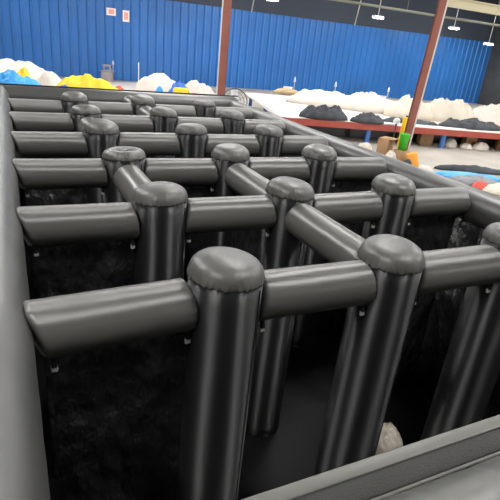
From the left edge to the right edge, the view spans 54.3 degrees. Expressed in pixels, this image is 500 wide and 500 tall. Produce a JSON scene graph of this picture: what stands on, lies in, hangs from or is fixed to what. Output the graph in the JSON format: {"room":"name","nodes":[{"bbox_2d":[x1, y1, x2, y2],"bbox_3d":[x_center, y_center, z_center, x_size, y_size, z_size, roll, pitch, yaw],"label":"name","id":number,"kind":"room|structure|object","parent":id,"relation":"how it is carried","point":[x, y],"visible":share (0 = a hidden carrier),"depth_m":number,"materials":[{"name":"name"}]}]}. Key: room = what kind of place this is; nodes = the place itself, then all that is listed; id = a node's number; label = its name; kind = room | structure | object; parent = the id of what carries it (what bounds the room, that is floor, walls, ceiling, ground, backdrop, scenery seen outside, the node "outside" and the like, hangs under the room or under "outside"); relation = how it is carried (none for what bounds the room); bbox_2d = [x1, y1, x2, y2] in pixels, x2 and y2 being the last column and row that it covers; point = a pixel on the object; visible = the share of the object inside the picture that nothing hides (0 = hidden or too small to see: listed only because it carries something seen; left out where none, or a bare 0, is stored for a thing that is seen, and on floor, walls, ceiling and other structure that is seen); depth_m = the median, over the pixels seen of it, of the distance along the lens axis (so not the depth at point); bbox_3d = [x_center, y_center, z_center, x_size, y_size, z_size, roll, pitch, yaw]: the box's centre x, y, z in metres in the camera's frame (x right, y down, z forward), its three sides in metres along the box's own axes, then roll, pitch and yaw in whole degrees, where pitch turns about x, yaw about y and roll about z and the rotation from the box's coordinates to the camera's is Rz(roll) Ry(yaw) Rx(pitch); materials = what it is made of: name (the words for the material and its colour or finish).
{"room":"indoor inflatable playground","nodes":[
{"label":"indoor inflatable playground","id":0,"kind":"room"},
{"bbox_2d":[0,0,499,102],"bbox_3d":[-1.374,-18.241,38.765,57.801,10.100,0.340,-4,25,-23],"label":"wall","id":1,"kind":"structure","parent":0,"point":[180,41],"depth_m":40.35,"materials":[{"name":"blue metal"}]},
{"bbox_2d":[106,7,115,15],"bbox_3d":[-10.014,-17.185,35.127,0.660,0.490,0.024,-4,25,-23],"label":"paper notice","id":2,"kind":"object","parent":1,"relation":"attached to","point":[109,11],"visible":1,"depth_m":35.12,"materials":[{"name":"white"}]},
{"bbox_2d":[123,10,128,21],"bbox_3d":[-9.064,-17.095,35.599,0.480,0.760,0.024,-4,25,-23],"label":"paper notice","id":3,"kind":"object","parent":1,"relation":"attached to","point":[125,12],"visible":1,"depth_m":35.59,"materials":[{"name":"white"}]},
{"bbox_2d":[58,76,499,195],"bbox_3d":[9.156,-5.093,23.764,62.300,0.200,50.300,-5,26,-25],"label":"floor","id":4,"kind":"structure","parent":0,"point":[432,156],"depth_m":21.76,"materials":[{"name":"grey concrete"}]},
{"bbox_2d":[0,85,50,499],"bbox_3d":[-2.596,0.104,5.131,0.415,2.594,9.195,-5,26,-25],"label":"wall","id":5,"kind":"structure","parent":4,"relation":"on","point":[23,463],"depth_m":1.75,"materials":[{"name":"grey plastic"}]},
{"bbox_2d":[60,78,135,89],"bbox_3d":[-11.344,-8.995,27.549,22.500,0.026,15.100,-5,26,-25],"label":"sheet","id":6,"kind":"object","parent":4,"relation":"on","point":[125,85],"visible":0.02,"depth_m":34.22,"materials":[{"name":"white plastic"}]},
{"bbox_2d":[0,69,40,84],"bbox_3d":[-10.471,-7.304,21.864,3.254,1.495,1.656,6,23,0],"label":"tarpaulin","id":7,"kind":"object","parent":6,"relation":"on","point":[9,76],"visible":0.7,"depth_m":21.44,"materials":[{"name":"plastic"}]},
{"bbox_2d":[14,67,30,77],"bbox_3d":[-11.016,-8.093,23.561,1.246,1.506,0.836,6,23,0],"label":"cloth","id":8,"kind":"object","parent":6,"relation":"on","point":[23,72],"visible":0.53,"depth_m":23.26,"materials":[{"name":"fabric"}]},
{"bbox_2d":[0,58,61,85],"bbox_3d":[-12.727,-9.558,26.532,4.813,1.533,3.082,10,23,8],"label":"heap","id":9,"kind":"object","parent":6,"relation":"on","point":[34,71],"visible":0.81,"depth_m":25.92,"materials":[{"name":"fabric"}]},
{"bbox_2d":[37,71,55,85],"bbox_3d":[-10.147,-8.236,24.301,1.179,1.356,0.889,6,23,0],"label":"cloth","id":10,"kind":"object","parent":6,"relation":"on","point":[46,78],"visible":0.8,"depth_m":23.99,"materials":[{"name":"fabric"}]},
{"bbox_2d":[57,73,116,88],"bbox_3d":[-8.015,-8.030,24.258,3.939,1.424,1.542,6,23,0],"label":"heap","id":11,"kind":"object","parent":6,"relation":"on","point":[86,81],"visible":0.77,"depth_m":23.83,"materials":[{"name":"fabric"}]},
{"bbox_2d":[133,73,174,91],"bbox_3d":[-5.186,-9.337,27.873,3.296,1.532,2.022,6,23,0],"label":"heap","id":12,"kind":"object","parent":6,"relation":"on","point":[150,83],"visible":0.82,"depth_m":27.24,"materials":[{"name":"fabric"}]},
{"bbox_2d":[168,81,188,92],"bbox_3d":[-3.579,-8.100,25.498,1.666,1.434,1.087,6,23,0],"label":"bundle","id":13,"kind":"object","parent":6,"relation":"on","point":[179,87],"visible":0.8,"depth_m":25.07,"materials":[{"name":"blue plastic"}]},
{"bbox_2d":[185,80,214,93],"bbox_3d":[-3.116,-9.239,28.415,2.454,1.326,1.650,6,23,0],"label":"heap","id":14,"kind":"object","parent":6,"relation":"on","point":[194,86],"visible":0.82,"depth_m":27.95,"materials":[{"name":"fabric"}]},
{"bbox_2d":[99,61,114,81],"bbox_3d":[-10.365,-12.998,35.344,1.000,1.450,0.560,6,23,0],"label":"sewing machine","id":15,"kind":"object","parent":4,"relation":"on","point":[108,75],"visible":0.92,"depth_m":35.24,"materials":[{"name":"grey metal"}]},
{"bbox_2d":[0,83,238,205],"bbox_3d":[-2.495,-1.888,9.838,4.800,2.577,0.408,-5,26,-25],"label":"wall","id":16,"kind":"structure","parent":4,"relation":"on","point":[20,91],"depth_m":9.13,"materials":[{"name":"grey plastic"}]},
{"bbox_2d":[216,0,231,94],"bbox_3d":[-0.873,-9.707,19.053,0.520,10.000,0.520,6,23,0],"label":"steel column","id":17,"kind":"structure","parent":4,"relation":"on","point":[226,4],"depth_m":19.56,"materials":[{"name":"red metal"}]},
{"bbox_2d":[23,238,431,499],"bbox_3d":[-0.664,1.102,6.505,4.600,0.066,9.245,-5,26,-25],"label":"floor mat","id":18,"kind":"object","parent":4,"relation":"on","point":[287,456],"visible":0.02,"depth_m":5.17,"materials":[{"name":"black plastic"}]},
{"bbox_2d":[61,91,87,113],"bbox_3d":[-2.926,-1.338,8.253,0.410,2.597,0.405,22,28,33],"label":"post","id":19,"kind":"object","parent":18,"relation":"on","point":[69,99],"visible":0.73,"depth_m":7.66,"materials":[{"name":"grey plastic"}]},
{"bbox_2d":[8,98,63,244],"bbox_3d":[-3.444,-1.223,8.043,0.818,2.443,0.278,-5,26,-25],"label":"crossbar","id":20,"kind":"object","parent":19,"relation":"attached to","point":[19,105],"visible":0.15,"depth_m":7.51,"materials":[{"name":"black plastic"}]},
{"bbox_2d":[87,101,133,114],"bbox_3d":[-2.332,-2.292,8.097,0.790,0.326,0.276,-5,25,-24],"label":"crossbar","id":21,"kind":"object","parent":19,"relation":"attached to","point":[113,108],"visible":0.55,"depth_m":8.00,"materials":[{"name":"black"}]},
{"bbox_2d":[70,104,100,131],"bbox_3d":[-2.388,-0.826,7.202,0.408,2.586,0.407,0,24,-14],"label":"post","id":22,"kind":"object","parent":18,"relation":"on","point":[78,112],"visible":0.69,"depth_m":6.60,"materials":[{"name":"grey plastic"}]},
{"bbox_2d":[9,111,73,131],"bbox_3d":[-2.804,-1.689,6.572,0.818,0.326,0.277,-5,26,-25],"label":"crossbar","id":23,"kind":"object","parent":22,"relation":"attached to","point":[21,121],"visible":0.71,"depth_m":6.46,"materials":[{"name":"black plastic"}]},
{"bbox_2d":[78,117,93,132],"bbox_3d":[-2.126,-0.512,6.701,0.277,2.445,0.966,-5,26,-25],"label":"crossbar","id":24,"kind":"object","parent":18,"relation":"on","point":[84,120],"visible":0.02,"depth_m":6.42,"materials":[{"name":"black"}]},
{"bbox_2d":[83,118,119,203],"bbox_3d":[-1.851,-0.324,6.146,0.410,2.597,0.405,24,29,35],"label":"post","id":25,"kind":"object","parent":18,"relation":"on","point":[100,134],"visible":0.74,"depth_m":5.59,"materials":[{"name":"grey plastic"}]},
{"bbox_2d":[10,131,87,298],"bbox_3d":[-2.370,-0.207,5.937,0.818,2.443,0.278,-6,26,-26],"label":"crossbar","id":26,"kind":"object","parent":25,"relation":"attached to","point":[28,144],"visible":0.34,"depth_m":5.53,"materials":[{"name":"black plastic"}]},
{"bbox_2d":[24,156,86,298],"bbox_3d":[-2.351,-0.092,6.012,0.680,2.177,0.090,-6,26,-26],"label":"curtain","id":27,"kind":"object","parent":26,"relation":"hanging from","point":[40,197],"depth_m":5.79,"materials":[{"name":"black fabric"}]},
{"bbox_2d":[118,132,180,157],"bbox_3d":[-1.257,-1.280,5.991,0.790,0.326,0.276,-5,25,-25],"label":"crossbar","id":28,"kind":"object","parent":25,"relation":"attached to","point":[152,144],"visible":0.73,"depth_m":5.90,"materials":[{"name":"black plastic"}]},
{"bbox_2d":[102,146,145,202],"bbox_3d":[-1.313,0.204,5.103,0.409,2.551,0.408,7,23,2],"label":"post","id":29,"kind":"object","parent":18,"relation":"on","point":[114,158],"visible":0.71,"depth_m":4.54,"materials":[{"name":"black plastic"}]},
{"bbox_2d":[12,158,107,196],"bbox_3d":[-1.729,-0.674,4.466,0.818,0.326,0.277,-5,25,-24],"label":"crossbar","id":30,"kind":"object","parent":29,"relation":"attached to","point":[32,173],"visible":0.98,"depth_m":4.36,"materials":[{"name":"grey plastic"}]},
{"bbox_2d":[113,164,150,203],"bbox_3d":[-1.051,0.501,4.594,0.277,2.445,0.966,-5,26,-25],"label":"crossbar","id":31,"kind":"object","parent":29,"relation":"attached to","point":[127,178],"visible":0.12,"depth_m":4.17,"materials":[{"name":"grey plastic"}]},
{"bbox_2d":[144,158,217,282],"bbox_3d":[-0.822,0.202,5.354,0.790,2.446,0.277,-5,25,-24],"label":"crossbar","id":32,"kind":"object","parent":29,"relation":"attached to","point":[198,177],"visible":0.23,"depth_m":4.90,"materials":[{"name":"black plastic"}]},
{"bbox_2d":[182,185,210,282],"bbox_3d":[-0.830,0.330,5.396,0.730,2.177,0.114,-5,25,-24],"label":"curtain","id":33,"kind":"object","parent":32,"relation":"hanging from","point":[198,242],"depth_m":5.32,"materials":[{"name":"black fabric"}]},
{"bbox_2d":[101,114,153,157],"bbox_3d":[-1.896,-0.816,7.458,0.790,2.446,0.277,-5,26,-25],"label":"crossbar","id":34,"kind":"object","parent":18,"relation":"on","point":[126,123],"visible":0.17,"depth_m":6.96,"materials":[{"name":"black plastic"}]},
{"bbox_2d":[131,94,154,114],"bbox_3d":[-1.933,-1.431,8.715,0.410,2.597,0.405,25,30,38],"label":"post","id":35,"kind":"object","parent":18,"relation":"on","point":[139,100],"visible":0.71,"depth_m":8.12,"materials":[{"name":"grey plastic"}]},
{"bbox_2d":[122,95,131,102],"bbox_3d":[-2.105,-2.587,8.856,0.279,0.325,0.967,-5,26,-25],"label":"crossbar","id":36,"kind":"object","parent":35,"relation":"attached to","point":[127,99],"visible":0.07,"depth_m":8.95,"materials":[{"name":"black"}]},
{"bbox_2d":[137,106,151,115],"bbox_3d":[-1.670,-1.112,8.216,0.277,2.445,0.966,-5,26,-25],"label":"crossbar","id":37,"kind":"object","parent":18,"relation":"on","point":[144,110],"visible":0.04,"depth_m":7.86,"materials":[{"name":"black"}]},
{"bbox_2d":[131,181,187,284],"bbox_3d":[-0.776,0.695,4.042,0.408,2.586,0.407,-15,31,-40],"label":"post","id":38,"kind":"object","parent":18,"relation":"on","point":[160,207],"visible":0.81,"depth_m":3.52,"materials":[{"name":"black plastic"}]},
{"bbox_2d":[16,202,139,477],"bbox_3d":[-1.295,0.809,3.832,0.818,2.443,0.278,-5,26,-25],"label":"partition","id":39,"kind":"object","parent":38,"relation":"attached to","point":[78,248],"visible":0.41,"depth_m":3.45,"materials":[{"name":"black plastic"}]},
{"bbox_2d":[35,240,133,477],"bbox_3d":[-1.276,0.924,3.906,0.680,2.177,0.090,-5,26,-25],"label":"curtain","id":40,"kind":"object","parent":39,"relation":"hanging from","point":[65,269],"depth_m":3.57,"materials":[{"name":"black fabric"}]},
{"bbox_2d":[185,195,275,242],"bbox_3d":[-0.182,-0.266,3.884,0.790,0.326,0.276,-5,25,-24],"label":"crossbar","id":41,"kind":"object","parent":38,"relation":"attached to","point":[228,213],"visible":0.95,"depth_m":3.76,"materials":[{"name":"black plastic"}]},
{"bbox_2d":[150,106,176,157],"bbox_3d":[-1.393,-0.922,7.663,0.409,2.592,0.408,-12,29,-36],"label":"post","id":42,"kind":"object","parent":18,"relation":"on","point":[164,119],"visible":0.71,"depth_m":7.08,"materials":[{"name":"grey plastic"}]},
{"bbox_2d":[155,104,196,116],"bbox_3d":[-1.440,-1.413,8.975,0.790,2.446,0.277,-5,26,-25],"label":"crossbar","id":43,"kind":"object","parent":18,"relation":"on","point":[181,110],"visible":0.13,"depth_m":8.49,"materials":[{"name":"black"}]},
{"bbox_2d":[174,123,206,157],"bbox_3d":[-0.857,-0.412,6.612,0.408,2.586,0.407,-1,24,-15],"label":"post","id":44,"kind":"object","parent":18,"relation":"on","point":[192,137],"visible":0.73,"depth_m":6.04,"materials":[{"name":"grey plastic"}]},
{"bbox_2d":[192,100,214,117],"bbox_3d":[-0.938,-1.502,9.187,0.409,2.551,0.408,12,24,14],"label":"post","id":45,"kind":"object","parent":18,"relation":"on","point":[204,108],"visible":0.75,"depth_m":8.59,"materials":[{"name":"grey plastic"}]},
{"bbox_2d":[214,107,252,118],"bbox_3d":[-0.344,-2.477,9.023,0.790,0.326,0.276,-5,25,-25],"label":"crossbar","id":46,"kind":"object","parent":45,"relation":"attached to","point":[247,112],"visible":0.36,"depth_m":8.96,"materials":[{"name":"black"}]},
{"bbox_2d":[176,246,264,499],"bbox_3d":[-0.237,1.198,2.988,0.409,2.592,0.408,1,24,-12],"label":"post","id":47,"kind":"object","parent":18,"relation":"on","point":[226,283],"visible":0.98,"depth_m":2.57,"materials":[{"name":"black plastic"}]},
{"bbox_2d":[23,278,198,499],"bbox_3d":[-0.758,1.313,2.778,0.818,2.443,0.278,-7,26,-28],"label":"partition","id":48,"kind":"object","parent":47,"relation":"attached to","point":[117,355],"visible":0.99,"depth_m":2.51,"materials":[{"name":"grey plastic"}]},
{"bbox_2d":[52,332,185,499],"bbox_3d":[-0.741,1.428,2.855,0.680,2.177,0.090,-7,26,-28],"label":"curtain","id":49,"kind":"object","parent":48,"relation":"hanging from","point":[118,408],"depth_m":2.61,"materials":[{"name":"black fabric"}]},
{"bbox_2d":[258,260,376,331],"bbox_3d":[0.355,0.245,2.833,0.790,0.326,0.279,-5,25,-24],"label":"crossbar","id":50,"kind":"object","parent":47,"relation":"attached to","point":[297,290],"visible":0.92,"depth_m":2.71,"materials":[{"name":"grey plastic"}]},
{"bbox_2d":[207,143,249,247],"bbox_3d":[-0.320,0.089,5.558,0.405,2.597,0.410,6,23,1],"label":"post","id":51,"kind":"object","parent":18,"relation":"on","point":[224,155],"visible":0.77,"depth_m":5.02,"materials":[{"name":"grey plastic"}]},
{"bbox_2d":[219,109,244,134],"bbox_3d":[-0.399,-1.015,8.126,0.409,2.592,0.408,8,23,4],"label":"post","id":52,"kind":"object","parent":18,"relation":"on","point":[233,120],"visible":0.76,"depth_m":7.54,"materials":[{"name":"grey plastic"}]},
{"bbox_2d":[176,117,223,133],"bbox_3d":[-0.800,-1.879,7.506,0.790,0.326,0.276,-5,25,-24],"label":"crossbar","id":53,"kind":"object","parent":52,"relation":"attached to","point":[213,125],"visible":0.52,"depth_m":7.44,"materials":[{"name":"black"}]},
{"bbox_2d":[243,119,285,134],"bbox_3d":[0.091,-0.997,8.385,0.790,2.446,0.277,-6,26,-26],"label":"crossbar","id":54,"kind":"object","parent":52,"relation":"attached to","point":[249,124],"visible":0.16,"depth_m":7.79,"materials":[{"name":"black"}]},
{"bbox_2d":[205,134,259,157],"bbox_3d":[-0.365,-0.399,6.869,0.790,2.446,0.277,-5,26,-25],"label":"crossbar","id":55,"kind":"object","parent":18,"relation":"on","point":[250,142],"visible":0.18,"depth_m":6.35,"materials":[{"name":"black plastic"}]},
{"bbox_2d":[224,163,269,258],"bbox_3d":[-0.058,0.408,5.057,0.277,2.445,0.966,-5,26,-25],"label":"crossbar","id":56,"kind":"object","parent":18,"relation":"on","point":[240,178],"visible":0.18,"depth_m":4.73,"materials":[{"name":"black plastic"}]},
{"bbox_2d":[231,192,261,258],"bbox_3d":[-0.063,0.530,5.113,0.086,2.177,0.907,-6,26,-26],"label":"curtain","id":57,"kind":"object","parent":56,"relation":"hanging from","point":[248,241],"depth_m":4.93,"materials":[{"name":"black fabric"}]},
{"bbox_2d":[253,124,282,156],"bbox_3d":[0.138,-0.508,7.072,0.409,2.592,0.408,9,23,7],"label":"post","id":58,"kind":"object","parent":18,"relation":"on","point":[269,137],"visible":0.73,"depth_m":6.50,"materials":[{"name":"grey plastic"}]},
{"bbox_2d":[281,135,327,156],"bbox_3d":[0.730,-1.460,6.918,0.790,0.326,0.276,-5,25,-25],"label":"crossbar","id":59,"kind":"object","parent":58,"relation":"attached to","point":[291,144],"visible":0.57,"depth_m":6.75,"materials":[{"name":"black"}]},
{"bbox_2d":[248,157,309,180],"bbox_3d":[0.173,0.106,5.813,0.790,2.445,0.280,-5,25,-24],"label":"crossbar","id":60,"kind":"object","parent":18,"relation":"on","point":[270,168],"visible":0.17,"depth_m":5.29,"materials":[{"name":"black plastic"}]},
{"bbox_2d":[245,176,314,437],"bbox_3d":[0.219,0.598,4.504,0.409,2.592,0.408,10,23,9],"label":"post","id":61,"kind":"object","parent":18,"relation":"on","point":[280,249],"visible":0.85,"depth_m":4.38,"materials":[{"name":"grey plastic"}]},
{"bbox_2d":[291,143,336,346],"bbox_3d":[0.673,-0.004,6.019,0.405,2.597,0.410,-3,25,-20],"label":"post","id":62,"kind":"object","parent":18,"relation":"on","point":[320,158],"visible":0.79,"depth_m":5.50,"materials":[{"name":"grey plastic"}]},
{"bbox_2d":[307,157,386,334],"bbox_3d":[1.166,0.014,6.278,0.790,2.446,0.277,-5,25,-24],"label":"crossbar","id":63,"kind":"object","parent":62,"relation":"attached to","point":[351,174],"visible":0.4,"depth_m":5.90,"materials":[{"name":"black plastic"}]},
{"bbox_2d":[314,234,425,474],"bbox_3d":[0.752,1.126,3.460,0.405,2.597,0.410,-5,26,-25],"label":"post","id":64,"kind":"object","parent":18,"relation":"on","point":[371,346],"visible":0.94,"depth_m":3.10,"materials":[{"name":"black plastic"}]},
{"bbox_2d":[285,203,364,262],"bbox_3d":[0.582,-0.053,3.590,0.279,0.325,0.967,-5,26,-25],"label":"crossbar","id":65,"kind":"object","parent":64,"relation":"attached to","point":[334,242],"visible":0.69,"depth_m":3.49,"materials":[{"name":"grey plastic"}]},
{"bbox_2d":[415,244,499,304],"bbox_3d":[1.349,0.147,3.293,0.790,0.326,0.276,-5,25,-24],"label":"crossbar","id":66,"kind":"object","parent":64,"relation":"attached to","point":[460,267],"visible":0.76,"depth_m":3.17,"materials":[{"name":"grey plastic"}]},
{"bbox_2d":[330,173,415,391],"bbox_3d":[1.211,0.503,4.965,0.410,2.597,0.405,25,30,38],"label":"post","id":67,"kind":"object","parent":18,"relation":"on","point":[396,192],"visible":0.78,"depth_m":4.41,"materials":[{"name":"grey plastic"}]},
{"bbox_2d":[312,191,382,227],"bbox_3d":[0.811,-0.352,4.349,0.790,0.326,0.279,-6,26,-26],"label":"crossbar","id":68,"kind":"object","parent":67,"relation":"attached to","point":[366,206],"visible":0.74,"depth_m":4.25,"materials":[{"name":"black plastic"}]},
{"bbox_2d":[392,187,470,388],"bbox_3d":[1.704,0.521,5.222,0.790,2.445,0.280,-5,26,-25],"label":"crossbar","id":69,"kind":"object","parent":67,"relation":"attached to","point":[434,211],"visible":0.52,"depth_m":4.94,"materials":[{"name":"grey plastic"}]},
{"bbox_2d":[375,422,402,454],"bbox_3d":[1.124,1.826,4.219,0.454,0.742,0.447,4,23,-5],"label":"sack","id":70,"kind":"object","parent":18,"relation":"on","point":[390,438],"visible":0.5,"depth_m":4.03,"materials":[{"name":"fabric"}]},
{"bbox_2d":[414,222,499,487],"bbox_3d":[1.751,1.012,3.913,0.409,2.592,0.408,-8,27,-29],"label":"post","id":71,"kind":"object","parent":18,"relation":"on","point":[470,371],"visible":0.75,"depth_m":3.70,"materials":[{"name":"grey plastic"}]},
{"bbox_2d":[223,88,246,104],"bbox_3d":[-0.658,-5.467,19.492,0.915,1.937,0.527,18,26,26],"label":"floor fan","id":72,"kind":"object","parent":4,"relation":"on","point":[235,92],"visible":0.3,"depth_m":19.18,"materials":[{"name":"grey metal"}]},
{"bbox_2d":[227,101,499,399],"bbox_3d":[1.414,-0.228,7.018,0.366,2.498,9.195,-5,26,-25],"label":"wall","id":73,"kind":"structure","parent":4,"relation":"on","point":[484,209],"depth_m":5.46,"materials":[{"name":"grey plastic"}]},
{"bbox_2d":[242,415,499,499],"bbox_3d":[1.400,1.749,2.197,5.000,2.649,0.574,-5,26,-25],"label":"wall","id":74,"kind":"structure","parent":4,"relation":"on","point":[383,476],"depth_m":1.41,"materials":[{"name":"grey plastic"}]},
{"bbox_2d":[245,93,499,148],"bbox_3d":[7.752,-6.975,26.466,15.000,0.860,9.500,1,24,-11],"label":"work table","id":75,"kind":"object","parent":4,"relation":"on","point":[334,128],"visible":0.24,"depth_m":22.35,"materials":[{"name":"red paint"}]},
{"bbox_2d":[247,93,499,132],"bbox_3d":[7.790,-7.384,26.313,14.800,0.011,9.300,1,24,-11],"label":"sheet","id":76,"kind":"object","parent":75,"relation":"on","point":[278,104],"visible":0.23,"depth_m":24.33,"materials":[{"name":"white plastic"}]},
{"bbox_2d":[272,88,298,94],"bbox_3d":[2.392,-9.973,30.599,2.008,0.341,0.808,6,23,0],"label":"roll","id":77,"kind":"object","parent":76,"relation":"on","point":[286,91],"visible":0.91,"depth_m":30.34,"materials":[{"name":"beige"}]},
{"bbox_2d":[286,89,345,106],"bbox_3d":[3.950,-8.325,26.520,3.973,0.807,2.050,6,23,0],"label":"heap","id":78,"kind":"object","parent":76,"relation":"on","point":[315,97],"visible":0.88,"depth_m":25.92,"materials":[{"name":"white fabric"}]},
{"bbox_2d":[299,104,347,120],"bbox_3d":[3.272,-6.091,21.350,2.249,0.633,1.068,1,24,-11],"label":"heap","id":79,"kind":"object","parent":76,"relation":"on","point":[322,112],"visible":1,"depth_m":21.10,"materials":[{"name":"fabric"}]},
{"bbox_2d":[334,92,395,113],"bbox_3d":[6.273,-7.920,25.874,3.816,1.020,1.974,3,23,-8],"label":"heap","id":80,"kind":"object","parent":76,"relation":"on","point":[366,102],"visible":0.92,"depth_m":25.36,"materials":[{"name":"white fabric"}]},
{"bbox_2d":[350,112,383,124],"bbox_3d":[5.240,-5.873,21.541,1.584,0.463,0.823,1,24,-11],"label":"heap","id":81,"kind":"object","parent":76,"relation":"on","point":[366,118],"visible":1,"depth_m":21.34,"materials":[{"name":"fabric"}]},
{"bbox_2d":[383,95,432,120],"bbox_3d":[8.227,-7.327,24.819,2.732,1.134,1.600,6,23,0],"label":"heap","id":82,"kind":"object","parent":76,"relation":"on","point":[400,108],"visible":0.62,"depth_m":24.39,"materials":[{"name":"white fabric"}]},
{"bbox_2d":[383,117,437,125],"bbox_3d":[7.452,-6.076,22.876,3.004,0.216,0.822,1,24,-11],"label":"heap","id":83,"kind":"object","parent":76,"relation":"on","point":[390,119],"visible":0.44,"depth_m":22.73,"materials":[{"name":"fabric"}]},
{"bbox_2d":[416,124,466,129],"bbox_3d":[8.621,-5.673,22.433,2.800,0.050,0.141,4,23,-5],"label":"plank","id":84,"kind":"object","parent":76,"relation":"on","point":[416,124],"visible":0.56,"depth_m":22.39,"materials":[{"name":"white wood"}]},
{"bbox_2d":[426,98,473,121],"bbox_3d":[10.096,-7.189,24.927,3.125,1.156,1.532,6,23,0],"label":"heap","id":85,"kind":"object","parent":76,"relation":"on","point":[441,109],"visible":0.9,"depth_m":24.46,"materials":[{"name":"white fabric"}]},
{"bbox_2d":[438,117,499,130],"bbox_3d":[10.595,-6.078,23.264,3.377,0.522,1.005,1,24,-11],"label":"heap","id":86,"kind":"object","parent":76,"relation":"on","point":[470,123],"visible":1,"depth_m":22.95,"materials":[{"name":"fabric"}]},
{"bbox_2d":[472,104,499,125],"bbox_3d":[12.607,-6.969,25.068,3.276,1.128,1.592,4,23,-4],"label":"heap","id":87,"kind":"object","parent":76,"relation":"on","point":[491,113],"visible":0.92,"depth_m":24.56,"materials":[{"name":"fabric"}]},
{"bbox_2d":[376,136,397,154],"bbox_3d":[4.991,-3.616,17.806,0.560,0.950,0.600,21,27,31],"label":"carton","id":88,"kind":"object","parent":4,"relation":"on","point":[385,143],"visible":0.64,"depth_m":17.56,"materials":[{"name":"brown cardboard"}]},
{"bbox_2d":[393,149,409,161],"bbox_3d":[5.351,-3.246,17.398,0.440,0.662,0.400,-11,29,-35],"label":"cardboard box","id":89,"kind":"object","parent":4,"relation":"on","point":[400,155],"visible":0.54,"depth_m":17.16,"materials":[{"name":"cardboard"}]},
{"bbox_2d":[398,133,410,150],"bbox_3d":[5.415,-3.802,17.151,0.360,0.570,0.380,-11,29,-35],"label":"bin","id":90,"kind":"object","parent":89,"relation":"on","point":[404,137],"visible":1,"depth_m":17.05,"materials":[{"name":"green plastic"}]},
{"bbox_2d":[396,115,407,148],"bbox_3d":[5.742,-4.192,18.364,0.240,1.720,0.200,-8,27,-30],"label":"canister","id":91,"kind":"object","parent":4,"relation":"on","point":[404,121],"visible":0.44,"depth_m":18.11,"materials":[{"name":"yellow plastic"}]},
{"bbox_2d":[406,152,418,166],"bbox_3d":[5.603,-3.019,16.777,0.511,0.715,0.240,6,23,0],"label":"block","id":92,"kind":"object","parent":4,"relation":"on","point":[413,156],"visible":0.51,"depth_m":16.62,"materials":[{"name":"orange plastic"}]},
{"bbox_2d":[415,134,433,145],"bbox_3d":[8.217,-5.241,22.883,0.620,0.572,0.450,2,23,-9],"label":"cardboard box","id":93,"kind":"object","parent":4,"relation":"on","point":[422,139],"visible":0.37,"depth_m":22.71,"materials":[{"name":"cardboard"}]},
{"bbox_2d":[404,0,448,149],"bbox_3d":[6.199,-7.715,16.154,0.838,10.007,0.520,6,23,0],"label":"steel column","id":94,"kind":"structure","parent":4,"relation":"on","point":[442,5],"depth_m":16.70,"materials":[{"name":"red metal"}]},
{"bbox_2d":[447,0,499,15],"bbox_3d":[13.853,-8.906,19.502,16.750,0.300,0.120,-5,26,-25],"label":"steel beam","id":95,"kind":"structure","parent":94,"relation":"attached to","point":[471,5],"depth_m":16.63,"materials":[{"name":"beige"}]},
{"bbox_2d":[444,138,456,147],"bbox_3d":[9.503,-5.109,23.081,0.688,0.425,0.556,-5,26,-25],"label":"plastic bag","id":96,"kind":"object","parent":4,"relation":"on","point":[450,143],"visible":0.97,"depth_m":22.90,"materials":[{"name":"white plastic"}]},
{"bbox_2d":[459,143,472,149],"bbox_3d":[10.220,-4.914,23.017,0.616,0.256,0.595,21,27,31],"label":"plastic bag","id":97,"kind":"object","parent":4,"relation":"on","point":[465,146],"visible":1,"depth_m":22.85,"materials":[{"name":"white plastic"}]},
{"bbox_2d":[433,171,499,181],"bbox_3d":[7.721,-2.647,17.206,2.637,0.161,0.870,5,23,-3],"label":"tarpaulin","id":98,"kind":"object","parent":4,"relation":"on","point":[442,173],"visible":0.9,"depth_m":17.11,"materials":[{"name":"plastic"}]},
{"bbox_2d":[434,164,499,174],"bbox_3d":[8.287,-3.051,18.158,2.932,0.262,0.490,5,23,-3],"label":"roll","id":99,"kind":"object","parent":4,"relation":"on","point":[454,167],"visible":1,"depth_m":18.00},
{"bbox_2d":[460,137,477,145],"bbox_3d":[10.586,-5.266,23.539,0.600,0.562,0.400,-1,24,-16],"label":"cardboard box","id":100,"kind":"object","parent":4,"relation":"on","point":[468,140],"visible":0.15,"depth_m":23.37,"materials":[{"name":"cardboard"}]},
{"bbox_2d":[448,175,499,185],"bbox_3d":[7.544,-2.356,16.287,1.910,0.306,0.865,7,23,3],"label":"tarpaulin","id":101,"kind":"object","parent":4,"relation":"on","point":[469,180],"visible":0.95,"depth_m":16.09,"materials":[{"name":"grey"}]},
{"bbox_2d":[472,180,486,189],"bbox_3d":[7.417,-2.086,15.635,0.516,0.302,0.462,6,23,0],"label":"cloth","id":102,"kind":"object","parent":4,"relation":"on","point":[480,185],"visible":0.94,"depth_m":15.52,"materials":[{"name":"red fabric"}]},
{"bbox_2d":[472,142,488,150],"bbox_3d":[11.016,-4.965,23.198,1.030,0.361,0.600,-5,26,-25],"label":"plastic bag","id":103,"kind":"object","parent":4,"relation":"on","point":[480,146],"visible":0.99,"depth_m":23.00,"materials":[{"name":"white plastic"}]},
{"bbox_2d":[483,183,499,195],"bbox_3d":[7.996,-1.975,15.520,1.283,0.300,0.850,2,23,-9],"label":"cloth","id":104,"kind":"object","parent":4,"relation":"on","point":[494,189],"visible":0.94,"depth_m":15.32,"materials":[{"name":"fabric"}]},
{"bbox_2d":[477,19,499,105],"bbox_3d":[31.385,-13.659,36.237,0.600,10.000,32.300,-5,26,-25],"label":"wall","id":105,"kind":"structure","parent":0,"point":[489,94],"depth_m":49.30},
{"bbox_3d":[10.901,-13.820,18.257,62.300,0.180,46.700,-5,26,-25],"label":"ceiling","id":106,"kind":"structure","parent":0,"visible":0},
{"bbox_2d":[331,0,499,26],"bbox_3d":[15.787,-14.319,26.556,35.590,4.379,0.118,-5,26,-25],"label":"pipe","id":107,"kind":"object","parent":106,"relation":"hanging from","point":[344,1],"visible":1,"depth_m":23.69,"materials":[{"name":"grey"}]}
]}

